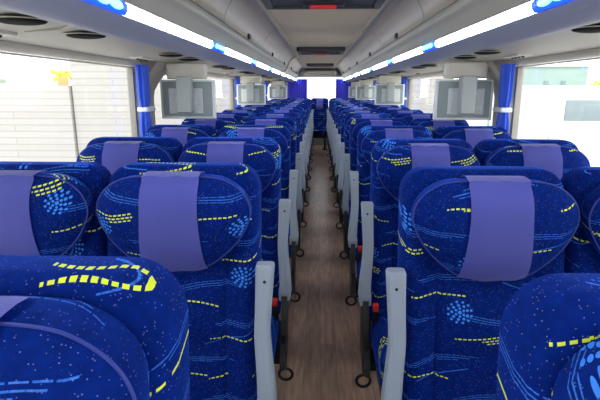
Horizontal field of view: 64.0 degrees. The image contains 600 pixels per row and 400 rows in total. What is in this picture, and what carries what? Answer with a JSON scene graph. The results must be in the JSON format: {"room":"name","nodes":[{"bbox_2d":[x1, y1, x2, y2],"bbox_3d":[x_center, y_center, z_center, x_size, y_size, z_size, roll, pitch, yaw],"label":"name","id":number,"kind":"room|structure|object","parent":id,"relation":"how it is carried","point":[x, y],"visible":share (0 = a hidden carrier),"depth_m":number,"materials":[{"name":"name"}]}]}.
{"room":"vehicle interior","nodes":[
{"label":"vehicle interior","id":0,"kind":"room"},
{"bbox_2d":[126,66,263,136],"bbox_3d":[-0.970,-0.837,5.314,0.070,2.160,14.250,0,13,2],"label":"wall","id":1,"kind":"structure","parent":0,"point":[134,68],"depth_m":3.08,"materials":[{"name":"grey plastic"}]},
{"bbox_2d":[0,51,138,136],"bbox_3d":[-1.153,0.003,0.755,0.030,0.615,4.780,0,13,2],"label":"window","id":2,"kind":"structure","parent":1,"relation":"in","point":[130,69],"depth_m":3.01,"materials":[{"name":"clear glass"}]},
{"bbox_2d":[0,40,271,83],"bbox_3d":[-0.939,-1.375,5.189,0.032,0.075,14.250,0,13,2],"label":"trim","id":3,"kind":"structure","parent":1,"relation":"attached to","point":[5,46],"depth_m":2.14,"materials":[{"name":"beige plastic"}]},
{"bbox_2d":[0,0,303,81],"bbox_3d":[-0.531,-1.540,5.124,0.768,0.359,14.230,0,13,2],"label":"luggage rack","id":4,"kind":"object","parent":1,"relation":"attached to","point":[243,27],"visible":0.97,"depth_m":2.19,"materials":[{"name":"grey plastic"}]},
{"bbox_2d":[84,0,127,15],"bbox_3d":[-0.517,-0.522,1.245,0.030,0.035,0.340,0,13,2],"label":"lamp","id":5,"kind":"object","parent":4,"relation":"attached to","point":[117,6],"visible":1,"depth_m":1.31,"materials":[{"name":"blue plastic"}]},
{"bbox_2d":[0,8,288,81],"bbox_3d":[-0.697,-1.374,5.169,0.448,0.044,14.230,0,13,2],"label":"panel","id":6,"kind":"object","parent":4,"relation":"attached to","point":[15,27],"visible":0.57,"depth_m":1.85,"materials":[{"name":"grey plastic"}]},
{"bbox_2d":[0,15,47,25],"bbox_3d":[-0.730,-0.469,1.256,0.128,0.020,0.120,0,13,2],"label":"speaker grille","id":7,"kind":"object","parent":6,"relation":"attached to","point":[25,20],"depth_m":1.22,"materials":[{"name":"black plastic"}]},
{"bbox_2d":[66,32,105,38],"bbox_3d":[-0.716,-0.550,1.606,0.128,0.020,0.120,0,13,2],"label":"speaker grille","id":8,"kind":"object","parent":6,"relation":"attached to","point":[79,35],"depth_m":1.57,"materials":[{"name":"black plastic"}]},
{"bbox_2d":[159,53,182,56],"bbox_3d":[-0.680,-0.761,2.521,0.128,0.020,0.120,0,13,2],"label":"speaker grille","id":9,"kind":"object","parent":6,"relation":"attached to","point":[160,54],"depth_m":2.48,"materials":[{"name":"black plastic"}]},
{"bbox_2d":[160,63,216,118],"bbox_3d":[-0.759,-0.727,3.208,0.370,0.366,0.165,0,13,2],"label":"monitor","id":10,"kind":"object","parent":6,"relation":"hanging from","point":[184,97],"visible":1,"depth_m":3.21,"materials":[{"name":"white plastic"}]},
{"bbox_2d":[178,57,198,60],"bbox_3d":[-0.666,-0.842,2.872,0.128,0.020,0.120,0,13,2],"label":"speaker grille","id":11,"kind":"object","parent":6,"relation":"attached to","point":[182,58],"depth_m":2.83,"materials":[{"name":"black plastic"}]},
{"bbox_2d":[237,75,265,104],"bbox_3d":[-0.625,-1.395,6.099,0.370,0.366,0.165,0,13,2],"label":"monitor","id":12,"kind":"object","parent":6,"relation":"hanging from","point":[250,91],"visible":1,"depth_m":6.11,"materials":[{"name":"white plastic"}]},
{"bbox_2d":[269,81,286,98],"bbox_3d":[-0.459,-2.282,9.944,0.370,0.366,0.165,0,13,2],"label":"monitor","id":13,"kind":"object","parent":6,"relation":"hanging from","point":[277,90],"visible":1,"depth_m":9.95,"materials":[{"name":"white plastic"}]},
{"bbox_2d":[125,3,212,47],"bbox_3d":[-0.498,-0.695,1.985,0.021,0.032,1.172,0,13,2],"label":"strip light","id":14,"kind":"object","parent":4,"relation":"on","point":[133,12],"visible":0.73,"depth_m":1.76,"materials":[{"name":"white plastic"}]},
{"bbox_2d":[210,42,225,52],"bbox_3d":[-0.459,-0.864,2.725,0.030,0.035,0.340,0,13,2],"label":"lamp","id":15,"kind":"object","parent":4,"relation":"attached to","point":[215,46],"visible":1,"depth_m":2.68,"materials":[{"name":"blue plastic"}]},
{"bbox_2d":[225,47,251,62],"bbox_3d":[-0.440,-1.036,3.465,0.021,0.032,1.172,0,13,2],"label":"strip light","id":16,"kind":"object","parent":4,"relation":"on","point":[228,51],"visible":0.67,"depth_m":3.35,"materials":[{"name":"white plastic"}]},
{"bbox_2d":[141,61,166,124],"bbox_3d":[-0.939,-0.604,3.328,0.165,0.700,0.460,0,13,2],"label":"pillar","id":17,"kind":"structure","parent":1,"relation":"attached to","point":[157,70],"depth_m":3.14,"materials":[{"name":"beige plastic"}]},
{"bbox_2d":[135,65,155,136],"bbox_3d":[-0.972,-0.541,3.043,0.070,0.605,0.165,0,13,2],"label":"curtain","id":18,"kind":"object","parent":17,"relation":"attached to","point":[142,71],"visible":0.82,"depth_m":2.97,"materials":[{"name":"blue fabric"}]},
{"bbox_2d":[207,76,233,108],"bbox_3d":[-0.987,-0.966,4.951,0.030,0.615,3.320,0,13,2],"label":"window","id":19,"kind":"structure","parent":1,"relation":"in","point":[231,80],"depth_m":6.52,"materials":[{"name":"clear glass"}]},
{"bbox_2d":[265,56,298,79],"bbox_3d":[-0.293,-2.148,7.814,0.556,0.390,0.160,0,13,2],"label":"trim","id":20,"kind":"structure","parent":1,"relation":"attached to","point":[292,58],"depth_m":7.77,"materials":[{"name":"beige plastic"}]},
{"bbox_2d":[284,68,354,144],"bbox_3d":[0.499,-2.435,12.236,2.440,2.160,0.060,0,13,2],"label":"wall","id":21,"kind":"structure","parent":0,"point":[317,141],"depth_m":12.06,"materials":[{"name":"grey plastic"}]},
{"bbox_2d":[257,0,305,68],"bbox_3d":[-0.145,-1.692,5.074,0.034,0.016,14.230,0,13,2],"label":"trim","id":22,"kind":"structure","parent":21,"relation":"attached to","point":[266,11],"depth_m":3.92,"materials":[{"name":"grey plastic"}]},
{"bbox_2d":[288,79,306,98],"bbox_3d":[-0.061,-2.664,12.116,0.485,0.760,0.040,0,13,2],"label":"curtain","id":23,"kind":"object","parent":21,"relation":"hanging from","point":[298,88],"visible":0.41,"depth_m":12.08,"materials":[{"name":"blue fabric"}]},
{"bbox_2d":[304,70,335,76],"bbox_3d":[0.491,-3.127,11.865,0.800,0.145,0.348,0,13,2],"label":"trim","id":24,"kind":"structure","parent":21,"relation":"attached to","point":[307,73],"depth_m":11.70,"materials":[{"name":"beige plastic"}]},
{"bbox_2d":[336,79,351,99],"bbox_3d":[1.095,-2.654,12.072,0.400,0.760,0.040,0,13,2],"label":"curtain","id":25,"kind":"object","parent":21,"relation":"hanging from","point":[342,87],"visible":0.4,"depth_m":12.04,"materials":[{"name":"blue fabric"}]},
{"bbox_2d":[334,0,389,68],"bbox_3d":[0.593,-1.685,5.046,0.034,0.016,14.230,0,13,2],"label":"trim","id":26,"kind":"structure","parent":21,"relation":"attached to","point":[377,11],"depth_m":3.92,"materials":[{"name":"grey plastic"}]},
{"bbox_2d":[269,9,376,67],"bbox_3d":[0.224,-1.699,5.068,0.770,0.020,14.250,0,13,2],"label":"ceiling","id":27,"kind":"structure","parent":0,"point":[301,27],"depth_m":4.03,"materials":[{"name":"grey plastic"}]},
{"bbox_2d":[296,47,344,54],"bbox_3d":[0.269,-1.916,6.197,0.600,0.064,0.650,0,13,2],"label":"roof hatch","id":28,"kind":"object","parent":27,"relation":"attached to","point":[301,50],"visible":1,"depth_m":5.89,"materials":[{"name":"grey plastic"}]},
{"bbox_2d":[307,63,333,66],"bbox_3d":[0.413,-2.772,9.871,0.540,0.050,0.500,0,13,2],"label":"roof hatch","id":29,"kind":"object","parent":27,"relation":"attached to","point":[308,64],"visible":1,"depth_m":9.63,"materials":[{"name":"grey plastic"}]},
{"bbox_2d":[261,0,385,9],"bbox_3d":[0.121,-1.054,2.463,0.670,0.064,0.720,0,13,2],"label":"roof hatch","id":30,"kind":"object","parent":27,"relation":"attached to","point":[269,4],"visible":1,"depth_m":2.69,"materials":[{"name":"grey plastic"}]},
{"bbox_2d":[274,145,380,399],"bbox_3d":[0.224,0.201,5.507,2.440,0.050,14.250,0,13,2],"label":"floor","id":31,"kind":"structure","parent":0,"point":[324,352],"depth_m":3.07,"materials":[{"name":"brown wood"}]},
{"bbox_2d":[0,161,111,255],"bbox_3d":[-0.766,0.536,1.270,0.429,1.204,0.594,0,13,2],"label":"seat","id":32,"kind":"object","parent":31,"relation":"on","point":[47,208],"visible":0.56,"depth_m":1.25,"materials":[{"name":"fabric"}]},
{"bbox_2d":[0,255,189,399],"bbox_3d":[-0.331,0.719,0.478,0.500,1.204,0.594,0,13,2],"label":"seat","id":33,"kind":"object","parent":31,"relation":"on","point":[72,327],"visible":1,"depth_m":0.53,"materials":[{"name":"fabric"}]},
{"bbox_2d":[76,137,182,174],"bbox_3d":[-0.737,0.367,2.001,0.429,1.204,0.594,0,13,2],"label":"seat","id":34,"kind":"object","parent":31,"relation":"on","point":[113,153],"visible":0.2,"depth_m":1.97,"materials":[{"name":"blue fabric"}]},
{"bbox_2d":[143,125,217,146],"bbox_3d":[-0.708,0.199,2.731,0.429,1.204,0.594,0,13,2],"label":"seat","id":35,"kind":"object","parent":31,"relation":"on","point":[183,133],"visible":0.12,"depth_m":2.71,"materials":[{"name":"blue fabric"}]},
{"bbox_2d":[96,162,276,399],"bbox_3d":[-0.300,0.540,1.253,0.500,1.204,0.594,0,13,2],"label":"seat","id":36,"kind":"object","parent":31,"relation":"on","point":[200,221],"visible":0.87,"depth_m":1.28,"materials":[{"name":"blue fabric"}]},
{"bbox_2d":[181,117,238,131],"bbox_3d":[-0.679,0.030,3.461,0.429,1.204,0.594,0,13,2],"label":"seat","id":37,"kind":"object","parent":31,"relation":"on","point":[218,123],"visible":0.05,"depth_m":3.44,"materials":[{"name":"blue fabric"}]},
{"bbox_2d":[216,113,251,122],"bbox_3d":[-0.650,-0.138,4.191,0.429,1.204,0.594,0,13,2],"label":"seat","id":38,"kind":"object","parent":31,"relation":"on","point":[238,116],"visible":0.09,"depth_m":4.17,"materials":[{"name":"blue fabric"}]},
{"bbox_2d":[178,137,293,380],"bbox_3d":[-0.272,0.371,1.983,0.500,1.204,0.594,0,13,2],"label":"seat","id":39,"kind":"object","parent":31,"relation":"on","point":[263,154],"visible":0.34,"depth_m":2.01,"materials":[{"name":"blue fabric"}]},
{"bbox_2d":[271,315,278,359],"bbox_3d":[-0.310,0.571,1.949,0.426,0.151,0.435,0,13,2],"label":"seat cushion","id":40,"kind":"object","parent":39,"relation":"on","point":[274,318],"depth_m":1.98,"materials":[{"name":"fabric"}]},
{"bbox_2d":[222,109,260,117],"bbox_3d":[-0.622,-0.307,4.922,0.429,1.204,0.594,0,13,2],"label":"seat","id":41,"kind":"object","parent":31,"relation":"on","point":[252,112],"visible":0.14,"depth_m":4.92,"materials":[{"name":"blue fabric"}]},
{"bbox_2d":[235,107,267,112],"bbox_3d":[-0.593,-0.476,5.652,0.429,1.204,0.594,0,13,2],"label":"seat","id":42,"kind":"object","parent":31,"relation":"on","point":[262,109],"visible":0.11,"depth_m":5.72,"materials":[{"name":"blue fabric"}]},
{"bbox_2d":[244,105,273,108],"bbox_3d":[-0.564,-0.644,6.382,0.429,1.204,0.594,0,13,2],"label":"seat","id":43,"kind":"object","parent":31,"relation":"on","point":[267,106],"visible":0.08,"depth_m":6.45,"materials":[{"name":"blue fabric"}]},
{"bbox_2d":[218,125,300,342],"bbox_3d":[-0.243,0.203,2.714,0.500,1.204,0.594,0,13,2],"label":"seat","id":44,"kind":"object","parent":31,"relation":"on","point":[281,134],"visible":0.2,"depth_m":2.74,"materials":[{"name":"blue fabric"}]},
{"bbox_2d":[239,118,303,257],"bbox_3d":[-0.214,0.034,3.444,0.500,1.204,0.594,0,13,2],"label":"seat","id":45,"kind":"object","parent":31,"relation":"on","point":[296,158],"visible":0.18,"depth_m":3.47,"materials":[{"name":"blue fabric"}]},
{"bbox_2d":[253,113,306,227],"bbox_3d":[-0.185,-0.134,4.174,0.500,1.204,0.594,0,13,2],"label":"seat","id":46,"kind":"object","parent":31,"relation":"on","point":[300,145],"visible":0.14,"depth_m":4.20,"materials":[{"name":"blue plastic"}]},
{"bbox_2d":[263,109,308,206],"bbox_3d":[-0.157,-0.303,4.904,0.500,1.204,0.594,0,13,2],"label":"seat","id":47,"kind":"object","parent":31,"relation":"on","point":[303,137],"visible":0.13,"depth_m":4.93,"materials":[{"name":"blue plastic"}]},
{"bbox_2d":[271,107,309,191],"bbox_3d":[-0.128,-0.472,5.635,0.500,1.204,0.594,0,13,2],"label":"seat","id":48,"kind":"object","parent":31,"relation":"on","point":[305,130],"visible":0.09,"depth_m":5.67,"materials":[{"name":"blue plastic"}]},
{"bbox_2d":[276,105,310,179],"bbox_3d":[-0.099,-0.640,6.365,0.500,1.204,0.594,0,13,2],"label":"seat","id":49,"kind":"object","parent":31,"relation":"on","point":[302,106],"visible":0.1,"depth_m":6.40,"materials":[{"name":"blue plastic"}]},
{"bbox_2d":[281,103,311,170],"bbox_3d":[-0.070,-0.809,7.095,0.500,1.204,0.594,0,13,2],"label":"seat","id":50,"kind":"object","parent":31,"relation":"on","point":[304,104],"visible":0.08,"depth_m":7.13,"materials":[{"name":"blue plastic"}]},
{"bbox_2d":[285,102,312,162],"bbox_3d":[-0.041,-0.977,7.825,0.500,1.204,0.594,0,13,2],"label":"seat","id":51,"kind":"object","parent":31,"relation":"on","point":[306,103],"visible":0.09,"depth_m":7.88,"materials":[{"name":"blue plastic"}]},
{"bbox_2d":[288,101,312,156],"bbox_3d":[-0.013,-1.146,8.556,0.500,1.204,0.594,0,13,2],"label":"seat","id":52,"kind":"object","parent":31,"relation":"on","point":[288,101],"visible":0.06,"depth_m":8.59,"materials":[{"name":"blue fabric"}]},
{"bbox_2d":[293,99,313,146],"bbox_3d":[0.045,-1.483,10.016,0.500,1.204,0.594,0,13,2],"label":"seat","id":53,"kind":"object","parent":31,"relation":"on","point":[293,99],"visible":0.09,"depth_m":10.08,"materials":[{"name":"blue fabric"}]},
{"bbox_2d":[311,98,328,149],"bbox_3d":[0.464,-1.813,11.443,0.429,1.204,0.594,0,13,2],"label":"seat","id":54,"kind":"object","parent":31,"relation":"on","point":[320,106],"visible":0.76,"depth_m":11.50,"materials":[{"name":"blue fabric"}]},
{"bbox_2d":[313,129,326,135],"bbox_3d":[0.461,-1.613,11.408,0.426,0.151,0.435,0,13,2],"label":"seat cushion","id":55,"kind":"object","parent":54,"relation":"on","point":[316,132],"depth_m":11.20,"materials":[{"name":"fabric"}]},
{"bbox_2d":[326,99,347,146],"bbox_3d":[0.790,-1.469,9.954,0.500,1.204,0.594,0,13,2],"label":"seat","id":56,"kind":"object","parent":31,"relation":"on","point":[332,99],"visible":0.06,"depth_m":10.03,"materials":[{"name":"blue fabric"}]},
{"bbox_2d":[327,100,350,151],"bbox_3d":[0.761,-1.300,9.224,0.500,1.204,0.594,0,13,2],"label":"seat","id":57,"kind":"object","parent":31,"relation":"on","point":[332,100],"visible":0.09,"depth_m":9.27,"materials":[{"name":"blue fabric"}]},
{"bbox_2d":[327,101,352,156],"bbox_3d":[0.733,-1.132,8.493,0.500,1.204,0.594,0,13,2],"label":"seat","id":58,"kind":"object","parent":31,"relation":"on","point":[333,102],"visible":0.06,"depth_m":8.54,"materials":[{"name":"blue fabric"}]},
{"bbox_2d":[328,102,355,162],"bbox_3d":[0.704,-0.963,7.763,0.500,1.204,0.594,0,13,2],"label":"seat","id":59,"kind":"object","parent":31,"relation":"on","point":[332,117],"visible":0.12,"depth_m":7.82,"materials":[{"name":"blue fabric"}]},
{"bbox_2d":[329,103,360,170],"bbox_3d":[0.675,-0.794,7.033,0.500,1.204,0.594,0,13,2],"label":"seat","id":60,"kind":"object","parent":31,"relation":"on","point":[337,104],"visible":0.14,"depth_m":7.08,"materials":[{"name":"blue fabric"}]},
{"bbox_2d":[330,105,365,180],"bbox_3d":[0.646,-0.626,6.303,0.500,1.204,0.594,0,13,2],"label":"seat","id":61,"kind":"object","parent":31,"relation":"on","point":[334,126],"visible":0.13,"depth_m":6.35,"materials":[{"name":"blue fabric"}]},
{"bbox_2d":[331,107,372,214],"bbox_3d":[0.617,-0.457,5.572,0.500,1.204,0.594,0,13,2],"label":"seat","id":62,"kind":"object","parent":31,"relation":"on","point":[336,131],"visible":0.12,"depth_m":5.62,"materials":[{"name":"blue fabric"}]},
{"bbox_2d":[333,110,380,230],"bbox_3d":[0.589,-0.289,4.842,0.500,1.204,0.594,0,13,2],"label":"seat","id":63,"kind":"object","parent":31,"relation":"on","point":[339,137],"visible":0.15,"depth_m":4.89,"materials":[{"name":"blue fabric"}]},
{"bbox_2d":[336,113,392,259],"bbox_3d":[0.560,-0.120,4.112,0.500,1.204,0.594,0,13,2],"label":"seat","id":64,"kind":"object","parent":31,"relation":"on","point":[343,146],"visible":0.12,"depth_m":4.16,"materials":[{"name":"blue fabric"}]},
{"bbox_2d":[339,118,408,297],"bbox_3d":[0.531,0.049,3.382,0.500,1.204,0.594,0,13,2],"label":"seat","id":65,"kind":"object","parent":31,"relation":"on","point":[349,160],"visible":0.21,"depth_m":3.43,"materials":[{"name":"blue fabric"}]},
{"bbox_2d":[369,105,398,109],"bbox_3d":[1.111,-0.622,6.285,0.429,1.204,0.594,0,13,2],"label":"seat","id":66,"kind":"object","parent":31,"relation":"on","point":[373,107],"visible":0.09,"depth_m":6.36,"materials":[{"name":"blue fabric"}]},
{"bbox_2d":[345,126,432,348],"bbox_3d":[0.502,0.217,2.652,0.500,1.204,0.594,0,13,2],"label":"seat","id":67,"kind":"object","parent":31,"relation":"on","point":[367,136],"visible":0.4,"depth_m":2.70,"materials":[{"name":"blue fabric"}]},
{"bbox_2d":[356,259,361,280],"bbox_3d":[0.535,0.417,2.615,0.426,0.151,0.435,0,13,2],"label":"seat cushion","id":68,"kind":"object","parent":67,"relation":"on","point":[358,266],"depth_m":2.70,"materials":[{"name":"fabric"}]},
{"bbox_2d":[375,107,409,112],"bbox_3d":[1.083,-0.453,5.555,0.429,1.204,0.594,0,13,2],"label":"seat","id":69,"kind":"object","parent":31,"relation":"on","point":[381,109],"visible":0.06,"depth_m":5.62,"materials":[{"name":"blue fabric"}]},
{"bbox_2d":[383,110,422,117],"bbox_3d":[1.054,-0.285,4.825,0.429,1.204,0.594,0,13,2],"label":"seat","id":70,"kind":"object","parent":31,"relation":"on","point":[392,113],"visible":0.05,"depth_m":4.89,"materials":[{"name":"blue fabric"}]},
{"bbox_2d":[394,113,432,123],"bbox_3d":[1.025,-0.116,4.095,0.429,1.204,0.594,0,13,2],"label":"seat","id":71,"kind":"object","parent":31,"relation":"on","point":[408,117],"visible":0.08,"depth_m":4.08,"materials":[{"name":"blue fabric"}]},
{"bbox_2d":[355,139,479,394],"bbox_3d":[0.473,0.386,1.921,0.500,1.204,0.594,0,13,2],"label":"seat","id":72,"kind":"object","parent":31,"relation":"on","point":[391,159],"visible":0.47,"depth_m":1.97,"materials":[{"name":"blue fabric"}]},
{"bbox_2d":[370,316,387,387],"bbox_3d":[0.506,0.586,1.884,0.426,0.151,0.435,0,13,2],"label":"seat cushion","id":73,"kind":"object","parent":72,"relation":"on","point":[378,324],"depth_m":1.89,"materials":[{"name":"fabric"}]},
{"bbox_2d":[409,118,468,133],"bbox_3d":[0.996,0.052,3.364,0.429,1.204,0.594,0,13,2],"label":"seat","id":74,"kind":"object","parent":31,"relation":"on","point":[431,124],"visible":0.09,"depth_m":3.34,"materials":[{"name":"blue fabric"}]},
{"bbox_2d":[433,126,511,148],"bbox_3d":[0.967,0.221,2.634,0.429,1.204,0.594,0,13,2],"label":"seat","id":75,"kind":"object","parent":31,"relation":"on","point":[472,135],"visible":0.11,"depth_m":2.61,"materials":[{"name":"blue fabric"}]},
{"bbox_2d":[381,166,579,399],"bbox_3d":[0.445,0.554,1.191,0.500,1.204,0.594,0,13,2],"label":"seat","id":76,"kind":"object","parent":31,"relation":"on","point":[470,238],"visible":0.93,"depth_m":1.24,"materials":[{"name":"blue fabric"}]},
{"bbox_2d":[474,139,590,179],"bbox_3d":[0.939,0.390,1.904,0.429,1.204,0.594,0,13,2],"label":"seat","id":77,"kind":"object","parent":31,"relation":"on","point":[557,156],"visible":0.18,"depth_m":1.88,"materials":[{"name":"blue fabric"}]},
{"bbox_2d":[496,273,599,399],"bbox_3d":[0.402,0.733,0.416,0.500,1.204,0.594,0,13,2],"label":"seat","id":78,"kind":"object","parent":31,"relation":"on","point":[549,345],"visible":1,"depth_m":0.50,"materials":[{"name":"fabric"}]},
{"bbox_2d":[561,167,599,272],"bbox_3d":[0.910,0.558,1.174,0.429,1.204,0.594,0,13,2],"label":"seat","id":79,"kind":"object","parent":31,"relation":"on","point":[582,253],"visible":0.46,"depth_m":1.24,"materials":[{"name":"blue fabric"}]},
{"bbox_2d":[376,65,524,138],"bbox_3d":[1.419,-0.816,5.225,0.070,2.160,14.250,0,13,2],"label":"wall","id":80,"kind":"structure","parent":0,"point":[515,69],"depth_m":2.99,"materials":[{"name":"grey plastic"}]},
{"bbox_2d":[408,75,442,108],"bbox_3d":[1.411,-0.945,4.861,0.030,0.615,3.320,0,13,2],"label":"window","id":81,"kind":"structure","parent":80,"relation":"in","point":[410,80],"depth_m":6.42,"materials":[{"name":"clear glass"}]},
{"bbox_2d":[336,0,599,81],"bbox_3d":[0.980,-1.527,5.068,0.768,0.359,14.230,0,13,2],"label":"luggage rack","id":82,"kind":"object","parent":80,"relation":"attached to","point":[401,27],"visible":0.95,"depth_m":2.33,"materials":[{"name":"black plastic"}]},
{"bbox_2d":[372,62,386,69],"bbox_3d":[0.813,-1.368,4.901,0.021,0.032,1.172,0,13,2],"label":"strip light","id":83,"kind":"object","parent":82,"relation":"on","point":[383,63],"visible":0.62,"depth_m":4.84,"materials":[{"name":"white plastic"}]},
{"bbox_2d":[392,47,421,62],"bbox_3d":[0.755,-1.026,3.421,0.021,0.032,1.172,0,13,2],"label":"strip light","id":84,"kind":"object","parent":82,"relation":"on","point":[418,50],"visible":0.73,"depth_m":3.31,"materials":[{"name":"white plastic"}]},
{"bbox_2d":[421,41,437,52],"bbox_3d":[0.716,-0.854,2.681,0.030,0.035,0.340,0,13,2],"label":"lamp","id":85,"kind":"object","parent":82,"relation":"attached to","point":[430,46],"visible":1,"depth_m":2.63,"materials":[{"name":"blue plastic"}]},
{"bbox_2d":[351,22,599,81],"bbox_3d":[1.145,-1.358,5.100,0.448,0.044,14.230,0,13,2],"label":"panel","id":86,"kind":"object","parent":82,"relation":"attached to","point":[586,37],"visible":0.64,"depth_m":2.17,"materials":[{"name":"grey plastic"}]},
{"bbox_2d":[348,82,358,97],"bbox_3d":[1.338,-2.605,11.339,0.370,0.366,0.165,0,13,2],"label":"monitor","id":87,"kind":"object","parent":86,"relation":"hanging from","point":[352,90],"visible":0.57,"depth_m":11.35,"materials":[{"name":"white plastic"}]},
{"bbox_2d":[356,80,374,99],"bbox_3d":[1.249,-2.088,9.100,0.370,0.366,0.165,0,13,2],"label":"monitor","id":88,"kind":"object","parent":86,"relation":"hanging from","point":[365,90],"visible":0.95,"depth_m":9.11,"materials":[{"name":"white plastic"}]},
{"bbox_2d":[374,75,404,104],"bbox_3d":[1.133,-1.379,6.033,0.370,0.366,0.165,0,13,2],"label":"monitor","id":89,"kind":"object","parent":86,"relation":"hanging from","point":[389,91],"visible":1,"depth_m":6.04,"materials":[{"name":"white plastic"}]},
{"bbox_2d":[420,64,436,66],"bbox_3d":[0.965,-1.013,3.611,0.128,0.020,0.120,0,13,2],"label":"speaker grille","id":90,"kind":"object","parent":86,"relation":"attached to","point":[423,65],"depth_m":3.57,"materials":[{"name":"black plastic"}]},
{"bbox_2d":[433,61,493,119],"bbox_3d":[1.056,-0.694,3.062,0.370,0.366,0.165,0,13,2],"label":"monitor","id":91,"kind":"object","parent":86,"relation":"hanging from","point":[464,93],"visible":0.98,"depth_m":3.07,"materials":[{"name":"white plastic"}]},
{"bbox_2d":[454,55,476,58],"bbox_3d":[0.928,-0.801,2.695,0.128,0.020,0.120,0,13,2],"label":"speaker grille","id":92,"kind":"object","parent":86,"relation":"attached to","point":[461,56],"depth_m":2.65,"materials":[{"name":"black plastic"}]},
{"bbox_2d":[474,50,500,54],"bbox_3d":[0.915,-0.720,2.345,0.128,0.020,0.120,0,13,2],"label":"speaker grille","id":93,"kind":"object","parent":86,"relation":"attached to","point":[483,52],"depth_m":2.31,"materials":[{"name":"black plastic"}]},
{"bbox_2d":[571,25,599,32],"bbox_3d":[0.878,-0.509,1.429,0.128,0.020,0.120,0,13,2],"label":"speaker grille","id":94,"kind":"object","parent":86,"relation":"attached to","point":[588,28],"depth_m":1.40,"materials":[{"name":"black plastic"}]},
{"bbox_2d":[436,1,533,46],"bbox_3d":[0.697,-0.684,1.941,0.021,0.032,1.172,0,13,2],"label":"strip light","id":95,"kind":"object","parent":82,"relation":"on","point":[524,10],"visible":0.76,"depth_m":1.72,"materials":[{"name":"white plastic"}]},
{"bbox_2d":[531,0,570,12],"bbox_3d":[0.658,-0.512,1.201,0.030,0.035,0.340,0,13,2],"label":"lamp","id":96,"kind":"object","parent":82,"relation":"attached to","point":[536,5],"visible":1,"depth_m":1.29,"materials":[{"name":"blue plastic"}]},
{"bbox_2d":[376,48,599,81],"bbox_3d":[1.387,-1.355,5.102,0.032,0.075,14.250,0,13,2],"label":"trim","id":97,"kind":"structure","parent":80,"relation":"attached to","point":[590,53],"depth_m":2.42,"materials":[{"name":"beige plastic"}]},
{"bbox_2d":[485,61,509,125],"bbox_3d":[1.235,-0.585,3.247,0.165,0.700,0.460,0,13,2],"label":"pillar","id":98,"kind":"structure","parent":80,"relation":"attached to","point":[494,67],"depth_m":3.03,"materials":[{"name":"beige plastic"}]},
{"bbox_2d":[493,64,514,130],"bbox_3d":[1.246,-0.522,2.960,0.070,0.605,0.165,0,13,2],"label":"curtain","id":99,"kind":"object","parent":98,"relation":"attached to","point":[506,70],"visible":0.71,"depth_m":2.89,"materials":[{"name":"blue fabric"}]},
{"bbox_2d":[510,57,599,138],"bbox_3d":[1.246,0.024,0.665,0.030,0.615,4.780,0,13,2],"label":"window","id":100,"kind":"structure","parent":80,"relation":"in","point":[519,74],"depth_m":2.94,"materials":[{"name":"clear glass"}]},
{"bbox_3d":[1.372,-1.388,6.723,0.165,0.700,0.440,0,13,2],"label":"pillar","id":101,"kind":"structure","parent":80,"relation":"attached to","visible":0},
{"bbox_2d":[400,78,406,106],"bbox_3d":[1.384,-1.327,6.446,0.070,0.605,0.165,0,13,2],"label":"curtain","id":102,"kind":"object","parent":101,"relation":"attached to","point":[404,80],"visible":0.37,"depth_m":6.36,"materials":[{"name":"blue fabric"}]},
{"bbox_3d":[-0.801,-1.407,6.804,0.165,0.700,0.440,0,13,2],"label":"pillar","id":103,"kind":"structure","parent":0,"visible":0},
{"bbox_2d":[235,78,240,106],"bbox_3d":[-0.835,-1.346,6.529,0.070,0.605,0.165,0,13,2],"label":"curtain","id":104,"kind":"object","parent":103,"relation":"attached to","point":[237,80],"visible":0.3,"depth_m":6.43,"materials":[{"name":"blue fabric"}]},
{"label":"outside","id":105,"kind":"structure","parent":0,"visible":0},
{"bbox_2d":[466,120,486,125],"bbox_3d":[0.788,-1.758,20.104,120.000,0.100,120.000,0,13,2],"label":"ground","id":106,"kind":"structure","parent":105,"point":[470,122],"depth_m":40.81,"materials":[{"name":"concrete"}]},
{"bbox_2d":[0,85,78,161],"bbox_3d":[-14.056,-2.016,14.622,14.740,2.870,0.300,0,13,2],"label":"wall","id":107,"kind":"structure","parent":106,"relation":"on","point":[38,123],"depth_m":14.17,"materials":[{"name":"white brick"}]},
{"bbox_2d":[57,77,68,84],"bbox_3d":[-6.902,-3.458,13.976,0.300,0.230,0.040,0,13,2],"label":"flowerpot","id":108,"kind":"object","parent":107,"relation":"on","point":[61,80],"visible":1,"depth_m":13.96,"materials":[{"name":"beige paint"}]},
{"bbox_2d":[50,68,70,82],"bbox_3d":[-7.393,-2.464,15.422,1.008,3.384,1.047,-2,13,-10],"label":"flowering shrub","id":109,"kind":"object","parent":108,"relation":"in","point":[57,73],"visible":0.49,"depth_m":14.88,"materials":[{"name":"yellow plant"}]},
{"bbox_2d":[69,59,245,152],"bbox_3d":[-3.985,-2.478,14.221,5.310,3.950,0.300,0,13,2],"label":"window","id":110,"kind":"structure","parent":106,"relation":"on","point":[100,92],"depth_m":14.02,"materials":[{"name":"glass"}]},
{"bbox_2d":[397,76,444,112],"bbox_3d":[3.888,-2.837,15.779,2.700,3.950,0.300,0,13,2],"label":"wall","id":111,"kind":"structure","parent":106,"relation":"on","point":[422,88],"depth_m":15.49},
{"bbox_2d":[487,65,591,125],"bbox_3d":[12.162,-4.950,25.133,3.300,3.860,4.300,0,13,2],"label":"building","id":112,"kind":"structure","parent":106,"relation":"on","point":[542,75],"depth_m":22.81,"materials":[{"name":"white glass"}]},
{"bbox_2d":[489,86,599,166],"bbox_3d":[6.584,-0.789,9.418,5.200,2.820,1.940,0,13,2],"label":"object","id":113,"kind":"object","parent":106,"relation":"on","point":[569,113],"visible":0.38,"depth_m":8.38,"materials":[{"name":"white paint"}]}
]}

